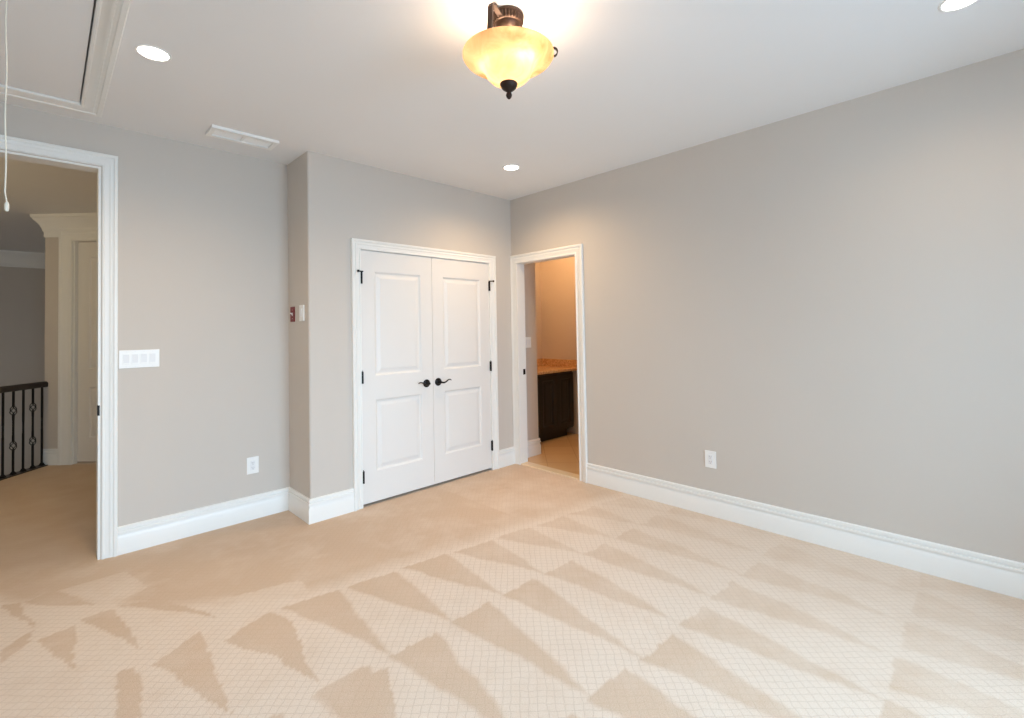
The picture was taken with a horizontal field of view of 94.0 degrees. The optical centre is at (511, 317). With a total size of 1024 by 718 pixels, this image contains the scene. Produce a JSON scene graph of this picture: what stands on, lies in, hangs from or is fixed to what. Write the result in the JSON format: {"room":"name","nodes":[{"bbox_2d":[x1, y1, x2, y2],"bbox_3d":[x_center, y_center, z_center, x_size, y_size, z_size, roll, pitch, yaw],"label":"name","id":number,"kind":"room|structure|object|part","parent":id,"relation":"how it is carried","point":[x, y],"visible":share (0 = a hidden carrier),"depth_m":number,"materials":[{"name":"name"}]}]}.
{"room":"empty bedroom","nodes":[
{"label":"empty bedroom","id":0,"kind":"room"},
{"bbox_2d":[0,266,44,474],"bbox_3d":[-7.417,1.740,7.698,7.200,5.540,0.120,0,-2,-44],"label":"wall","id":1,"kind":"structure","parent":0,"point":[22,290],"depth_m":7.44,"materials":[{"name":"paint"}]},
{"bbox_2d":[0,250,44,268],"bbox_3d":[-7.465,-0.909,7.619,7.000,0.243,0.085,0,-2,-44],"label":"trim","id":2,"kind":"structure","parent":1,"relation":"attached to","point":[8,258],"depth_m":7.45,"materials":[{"name":"paint"}]},
{"bbox_2d":[0,461,95,578],"bbox_3d":[-4.867,1.683,3.338,4.748,0.250,3.504,0,-2,-44],"label":"floor","id":3,"kind":"structure","parent":0,"point":[48,513],"depth_m":3.69,"materials":[{"name":"beige carpet"}]},
{"bbox_2d":[0,465,47,480],"bbox_3d":[-5.042,1.593,4.533,0.100,0.024,1.320,-1,-1,-5],"label":"trim","id":4,"kind":"structure","parent":3,"relation":"on","point":[37,466],"depth_m":4.91,"materials":[{"name":"brown wood"}]},
{"bbox_2d":[0,381,47,477],"bbox_3d":[-5.055,1.135,4.596,0.066,0.912,1.325,-1,-1,-5],"label":"stair railing","id":5,"kind":"object","parent":4,"relation":"on","point":[11,388],"visible":1,"depth_m":4.96,"materials":[{"name":"metal"}]},
{"bbox_2d":[9,406,16,415],"bbox_3d":[-5.081,0.948,4.862,0.056,0.105,0.056,0,-2,-44],"label":"basket","id":6,"kind":"object","parent":5,"relation":"on","point":[13,414],"depth_m":4.86,"materials":[{"name":"metal"}]},
{"bbox_2d":[9,441,16,450],"bbox_3d":[-5.074,1.303,4.854,0.056,0.105,0.056,0,-2,-44],"label":"basket","id":7,"kind":"object","parent":5,"relation":"on","point":[10,444],"depth_m":4.85,"materials":[{"name":"metal"}]},
{"bbox_3d":[-5.063,0.710,4.607,0.066,0.062,1.325,-1,-1,-5],"label":"handrail","id":8,"kind":"part","parent":5,"relation":"part of","materials":[{"name":"brown wood"}]},
{"bbox_2d":[29,436,35,445],"bbox_3d":[-5.092,1.308,5.070,0.056,0.105,0.056,0,-2,-44],"label":"basket","id":9,"kind":"object","parent":5,"relation":"on","point":[32,437],"depth_m":5.07,"materials":[{"name":"metal"}]},
{"bbox_2d":[29,403,36,411],"bbox_3d":[-5.099,0.953,5.078,0.056,0.105,0.056,0,-2,-44],"label":"basket","id":10,"kind":"object","parent":5,"relation":"on","point":[33,410],"depth_m":5.07,"materials":[{"name":"metal"}]},
{"bbox_2d":[44,237,81,462],"bbox_3d":[-4.252,1.676,7.500,1.660,5.540,4.600,-1,-1,1],"label":"wall","id":11,"kind":"structure","parent":0,"point":[51,243],"depth_m":5.24,"materials":[{"name":"paint"}]},
{"bbox_2d":[43,449,57,464],"bbox_3d":[-5.034,1.527,5.577,0.180,0.176,0.768,-1,-1,1],"label":"baseboard","id":12,"kind":"structure","parent":11,"relation":"attached to","point":[50,456],"depth_m":5.19,"materials":[{"name":"paint"}]},
{"bbox_2d":[30,213,96,237],"bbox_3d":[-4.379,-1.000,6.222,1.705,0.243,2.085,-1,-1,1],"label":"trim","id":13,"kind":"structure","parent":11,"relation":"attached to","point":[50,224],"depth_m":5.22,"materials":[{"name":"paint"}]},
{"bbox_2d":[58,228,96,464],"bbox_3d":[-4.437,0.301,5.248,1.056,2.588,0.076,-1,-1,1],"label":"trim","id":14,"kind":"structure","parent":11,"relation":"attached to","point":[69,238],"depth_m":5.23,"materials":[{"name":"paint"}]},
{"bbox_2d":[77,242,96,461],"bbox_3d":[-4.436,0.365,5.302,0.774,2.427,0.035,-1,-1,1],"label":"door","id":15,"kind":"structure","parent":11,"relation":"in","point":[87,251],"depth_m":5.29,"materials":[{"name":"paint"}]},
{"bbox_2d":[0,102,289,558],"bbox_3d":[-2.894,0.137,2.797,3.000,2.740,0.120,0,-2,-44],"label":"wall","id":16,"kind":"structure","parent":0,"point":[203,231],"depth_m":3.36,"materials":[{"name":"paint"}]},
{"bbox_2d":[0,134,117,559],"bbox_3d":[-2.939,0.232,2.732,1.046,2.549,0.144,0,-2,-44],"label":"trim","id":17,"kind":"structure","parent":16,"relation":"attached to","point":[109,163],"depth_m":3.02,"materials":[{"name":"paint"}]},
{"bbox_3d":[-2.604,0.582,3.004,0.010,0.064,0.043,0,-2,-44],"label":"strike plate","id":18,"kind":"part","parent":17,"relation":"part of","materials":[{"name":"black"}]},
{"bbox_2d":[119,349,158,368],"bbox_3d":[-2.449,0.269,3.136,0.203,0.117,0.011,0,-2,-44],"label":"light switch","id":19,"kind":"object","parent":16,"relation":"attached to","point":[127,358],"visible":1,"depth_m":3.13,"materials":[{"name":"plastic"}]},
{"bbox_2d":[118,487,288,555],"bbox_3d":[-2.127,1.420,3.397,1.055,0.176,0.018,0,-2,-44],"label":"baseboard","id":20,"kind":"structure","parent":16,"relation":"attached to","point":[136,536],"depth_m":3.33,"materials":[{"name":"paint"}]},
{"bbox_2d":[247,456,258,474],"bbox_3d":[-1.950,1.109,3.590,0.082,0.124,0.009,0,-2,-44],"label":"wall outlet","id":21,"kind":"object","parent":16,"relation":"attached to","point":[252,462],"visible":1,"depth_m":3.59,"materials":[{"name":"plastic"}]},
{"bbox_2d":[250,460,254,469],"bbox_3d":[-1.949,1.109,3.589,0.035,0.069,0.005,0,-2,-44],"label":"receptacle","id":22,"kind":"object","parent":21,"relation":"attached to","point":[252,462],"depth_m":3.59,"materials":[{"name":"plastic"}]},
{"bbox_2d":[287,151,308,497],"bbox_3d":[-1.645,0.137,3.744,0.110,2.740,0.513,0,-2,-44],"label":"wall","id":23,"kind":"structure","parent":0,"point":[297,169],"depth_m":3.66,"materials":[{"name":"paint"}]},
{"bbox_2d":[290,307,294,321],"bbox_3d":[-1.723,-0.027,3.731,0.022,0.117,0.086,0,-2,-44],"label":"switch","id":24,"kind":"object","parent":23,"relation":"attached to","point":[292,309],"visible":1,"depth_m":3.73,"materials":[{"name":"plastic"}]},
{"bbox_2d":[288,487,309,523],"bbox_3d":[-1.613,1.416,3.613,0.018,0.176,0.428,0,-2,-44],"label":"baseboard","id":25,"kind":"structure","parent":23,"relation":"attached to","point":[298,503],"depth_m":3.60,"materials":[{"name":"paint"}]},
{"bbox_2d":[299,305,304,320],"bbox_3d":[-1.585,-0.036,3.594,0.016,0.121,0.082,0,-2,-44],"label":"wall control","id":26,"kind":"object","parent":23,"relation":"attached to","point":[301,307],"visible":1,"depth_m":3.58,"materials":[{"name":"plastic"}]},
{"bbox_2d":[307,151,512,498],"bbox_3d":[-0.782,0.134,4.285,2.100,2.740,0.110,0,-2,-44],"label":"wall","id":27,"kind":"structure","parent":0,"point":[346,200],"depth_m":3.74,"materials":[{"name":"paint"}]},
{"bbox_2d":[309,488,353,524],"bbox_3d":[-1.353,1.410,3.583,0.348,0.176,0.018,0,-2,-44],"label":"baseboard","id":28,"kind":"structure","parent":27,"relation":"attached to","point":[325,507],"depth_m":3.57,"materials":[{"name":"paint"}]},
{"bbox_2d":[357,250,434,504],"bbox_3d":[-0.959,0.468,4.007,0.726,2.022,0.092,0,-2,-44],"label":"door","id":29,"kind":"structure","parent":27,"relation":"in","point":[396,289],"depth_m":4.01,"materials":[{"name":"paint"}]},
{"bbox_2d":[351,238,498,510],"bbox_3d":[-0.736,0.440,4.300,1.529,2.127,0.134,0,-2,-44],"label":"trim","id":30,"kind":"structure","parent":27,"relation":"attached to","point":[357,245],"depth_m":3.85,"materials":[{"name":"paint"}]},
{"bbox_2d":[431,258,493,483],"bbox_3d":[-0.439,0.470,4.517,0.726,2.022,0.092,0,-2,-44],"label":"door","id":31,"kind":"structure","parent":27,"relation":"in","point":[462,365],"depth_m":4.50,"materials":[{"name":"paint"}]},
{"bbox_2d":[499,447,514,467],"bbox_3d":[-0.049,1.417,4.858,0.240,0.176,0.018,0,-2,-44],"label":"baseboard","id":32,"kind":"structure","parent":27,"relation":"attached to","point":[506,456],"depth_m":4.85,"materials":[{"name":"paint"}]},
{"bbox_2d":[364,432,578,506],"bbox_3d":[0.747,1.621,5.081,5.190,0.250,3.000,0,-2,-44],"label":"floor","id":33,"kind":"structure","parent":0,"point":[561,453],"depth_m":5.10,"materials":[{"name":"tile"}]},
{"bbox_2d":[521,462,579,479],"bbox_3d":[0.392,1.496,4.648,0.104,0.032,0.754,0,-2,-44],"label":"threshold","id":34,"kind":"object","parent":33,"relation":"on","point":[529,464],"depth_m":4.62,"materials":[{"name":"stone"}]},
{"bbox_2d":[537,371,573,441],"bbox_3d":[0.251,1.111,6.073,0.985,0.835,0.580,0,-2,-44],"label":"vanity cabinet","id":35,"kind":"object","parent":33,"relation":"on","point":[555,390],"visible":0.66,"depth_m":5.96,"materials":[{"name":"brown wood"}]},
{"bbox_3d":[0.211,1.051,5.644,0.320,0.695,0.019,0,-2,-44],"label":"door","id":36,"kind":"part","parent":35,"relation":"part of","materials":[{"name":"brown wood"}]},
{"bbox_3d":[0.445,1.052,5.873,0.320,0.695,0.019,0,-2,-44],"label":"door","id":37,"kind":"part","parent":35,"relation":"part of","materials":[{"name":"brown wood"}]},
{"bbox_2d":[537,358,576,374],"bbox_3d":[0.269,0.626,6.103,1.048,0.135,0.628,0,-2,-44],"label":"countertop","id":38,"kind":"structure","parent":35,"relation":"on","point":[544,366],"depth_m":6.33,"materials":[{"name":"orange stone"}]},
{"bbox_3d":[0.678,1.054,6.101,0.320,0.695,0.019,0,-2,-44],"label":"door","id":39,"kind":"part","parent":35,"relation":"part of","materials":[{"name":"brown wood"}]},
{"bbox_2d":[0,464,1023,717],"bbox_3d":[-0.228,1.429,1.567,5.100,0.001,5.529,0,-2,-44],"label":"floor","id":40,"kind":"structure","parent":0,"point":[514,590],"depth_m":2.24,"materials":[{"name":"beige carpet"}]},
{"bbox_2d":[0,0,1023,252],"bbox_3d":[-3.249,-1.383,3.383,7.300,0.340,12.420,0,-2,-44],"label":"ceiling","id":41,"kind":"structure","parent":0,"point":[388,85],"depth_m":2.58,"materials":[{"name":"paint"}]},
{"bbox_2d":[0,0,130,210],"bbox_3d":[-2.207,-0.818,2.042,0.785,0.929,1.595,0,-2,-44],"label":"attic hatch","id":42,"kind":"object","parent":41,"relation":"attached to","point":[44,43],"visible":1,"depth_m":2.22,"materials":[{"name":"paint"}]},
{"bbox_3d":[-1.771,-0.843,1.672,0.010,0.883,0.004,0,-2,-44],"label":"pull cord","id":43,"kind":"part","parent":42,"relation":"part of","materials":[{"name":"white"}]},
{"bbox_3d":[-2.216,-1.272,2.054,0.578,0.019,1.391,0,-2,-44],"label":"panel","id":44,"kind":"part","parent":42,"relation":"part of","materials":[{"name":"paint"}]},
{"bbox_3d":[-2.215,-1.252,2.053,0.785,0.024,1.595,0,-2,-44],"label":"frame","id":45,"kind":"part","parent":42,"relation":"part of","materials":[{"name":"paint"}]},
{"bbox_2d":[134,44,171,61],"bbox_3d":[-1.717,-1.266,2.285,0.144,0.004,0.144,0,-2,-44],"label":"recessed light","id":46,"kind":"object","parent":41,"relation":"in","point":[154,53],"visible":1,"depth_m":2.28,"materials":[{"name":"white"}]},
{"bbox_2d":[205,124,278,150],"bbox_3d":[-1.844,-1.232,3.275,0.410,0.018,0.178,0,-2,-44],"label":"ceiling vent","id":47,"kind":"object","parent":41,"relation":"in","point":[215,131],"visible":1,"depth_m":3.26,"materials":[{"name":"white metal"}]},
{"bbox_3d":[-1.910,-1.236,3.210,0.168,0.007,0.120,0,-2,-44],"label":"louver panel","id":48,"kind":"part","parent":47,"relation":"part of","materials":[{"name":"white metal"}]},
{"bbox_3d":[-1.777,-1.235,3.340,0.168,0.007,0.120,0,-2,-44],"label":"louver panel","id":49,"kind":"part","parent":47,"relation":"part of","materials":[{"name":"white metal"}]},
{"bbox_2d":[462,2,557,98],"bbox_3d":[-0.016,-1.121,2.054,0.392,0.366,0.392,0,-2,-44],"label":"ceiling lamp","id":50,"kind":"object","parent":41,"relation":"attached to","point":[507,54],"visible":1,"depth_m":1.97,"materials":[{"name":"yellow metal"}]},
{"bbox_3d":[-0.071,-1.207,1.963,0.022,0.162,0.106,-2,-2,30],"label":"arm","id":51,"kind":"part","parent":50,"relation":"part of","materials":[{"name":"brown metal"}]},
{"bbox_3d":[-0.015,-1.070,2.053,0.392,0.133,0.392,0,-2,-44],"label":"lamp shade","id":52,"kind":"part","parent":50,"relation":"part of","materials":[{"name":"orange glass"}]},
{"bbox_2d":[503,165,519,170],"bbox_3d":[-0.005,-1.256,3.994,0.144,0.004,0.144,0,-2,-44],"label":"recessed light","id":53,"kind":"object","parent":41,"relation":"in","point":[506,167],"visible":1,"depth_m":3.98,"materials":[{"name":"white"}]},
{"bbox_2d":[938,0,977,11],"bbox_3d":[1.897,-1.339,2.016,0.144,0.004,0.144,0,-2,-44],"label":"recessed light","id":54,"kind":"object","parent":41,"relation":"in","point":[946,5],"visible":1,"depth_m":2.04,"materials":[{"name":"white"}]},
{"bbox_2d":[535,262,541,358],"bbox_3d":[0.001,0.170,6.373,1.260,2.740,0.100,0,-2,-44],"label":"wall","id":55,"kind":"structure","parent":0,"point":[537,265],"depth_m":6.68,"materials":[{"name":"paint"}]},
{"bbox_2d":[537,359,541,365],"bbox_3d":[0.049,0.618,6.313,1.028,0.100,0.020,0,-2,-44],"label":"backsplash","id":56,"kind":"structure","parent":55,"relation":"attached to","point":[539,361],"depth_m":6.62,"materials":[{"name":"orange stone"}]},
{"bbox_2d":[524,257,578,440],"bbox_3d":[0.947,0.125,5.235,1.500,2.740,2.850,0,-2,-44],"label":"wall","id":57,"kind":"structure","parent":0,"point":[558,295],"depth_m":6.35,"materials":[{"name":"paint"}]},
{"bbox_2d":[526,337,530,347],"bbox_3d":[0.168,0.269,5.208,0.118,0.117,0.012,0,-2,-44],"label":"switch","id":58,"kind":"object","parent":57,"relation":"attached to","point":[528,339],"visible":0.74,"depth_m":5.22,"materials":[{"name":"plastic"}]},
{"bbox_2d":[528,438,540,457],"bbox_3d":[0.107,1.424,5.263,0.348,0.176,0.258,0,-2,-44],"label":"baseboard","id":59,"kind":"structure","parent":57,"relation":"attached to","point":[534,446],"depth_m":5.22,"materials":[{"name":"paint"}]},
{"bbox_2d":[510,49,1023,562],"bbox_3d":[1.689,0.065,3.332,0.100,2.740,5.529,0,-2,-44],"label":"wall","id":60,"kind":"structure","parent":0,"point":[827,303],"depth_m":2.96,"materials":[{"name":"paint"}]},
{"bbox_2d":[510,243,587,482],"bbox_3d":[0.365,0.416,4.667,0.124,2.151,0.931,0,-2,-44],"label":"trim","id":61,"kind":"structure","parent":60,"relation":"attached to","point":[518,338],"depth_m":4.90,"materials":[{"name":"paint"}]},
{"bbox_2d":[705,450,715,468],"bbox_3d":[1.452,1.036,3.492,0.009,0.124,0.082,0,-2,-44],"label":"wall outlet","id":62,"kind":"object","parent":60,"relation":"attached to","point":[710,456],"visible":1,"depth_m":3.49,"materials":[{"name":"plastic"}]},
{"bbox_2d":[708,454,712,464],"bbox_3d":[1.451,1.036,3.491,0.005,0.069,0.035,0,-2,-44],"label":"receptacle","id":63,"kind":"object","parent":62,"relation":"attached to","point":[710,456],"depth_m":3.49,"materials":[{"name":"plastic"}]},
{"bbox_2d":[587,463,1023,599],"bbox_3d":[2.097,1.328,2.824,0.018,0.176,4.069,0,-2,-44],"label":"baseboard","id":64,"kind":"structure","parent":60,"relation":"attached to","point":[983,571],"depth_m":2.93,"materials":[{"name":"paint"}]}
]}

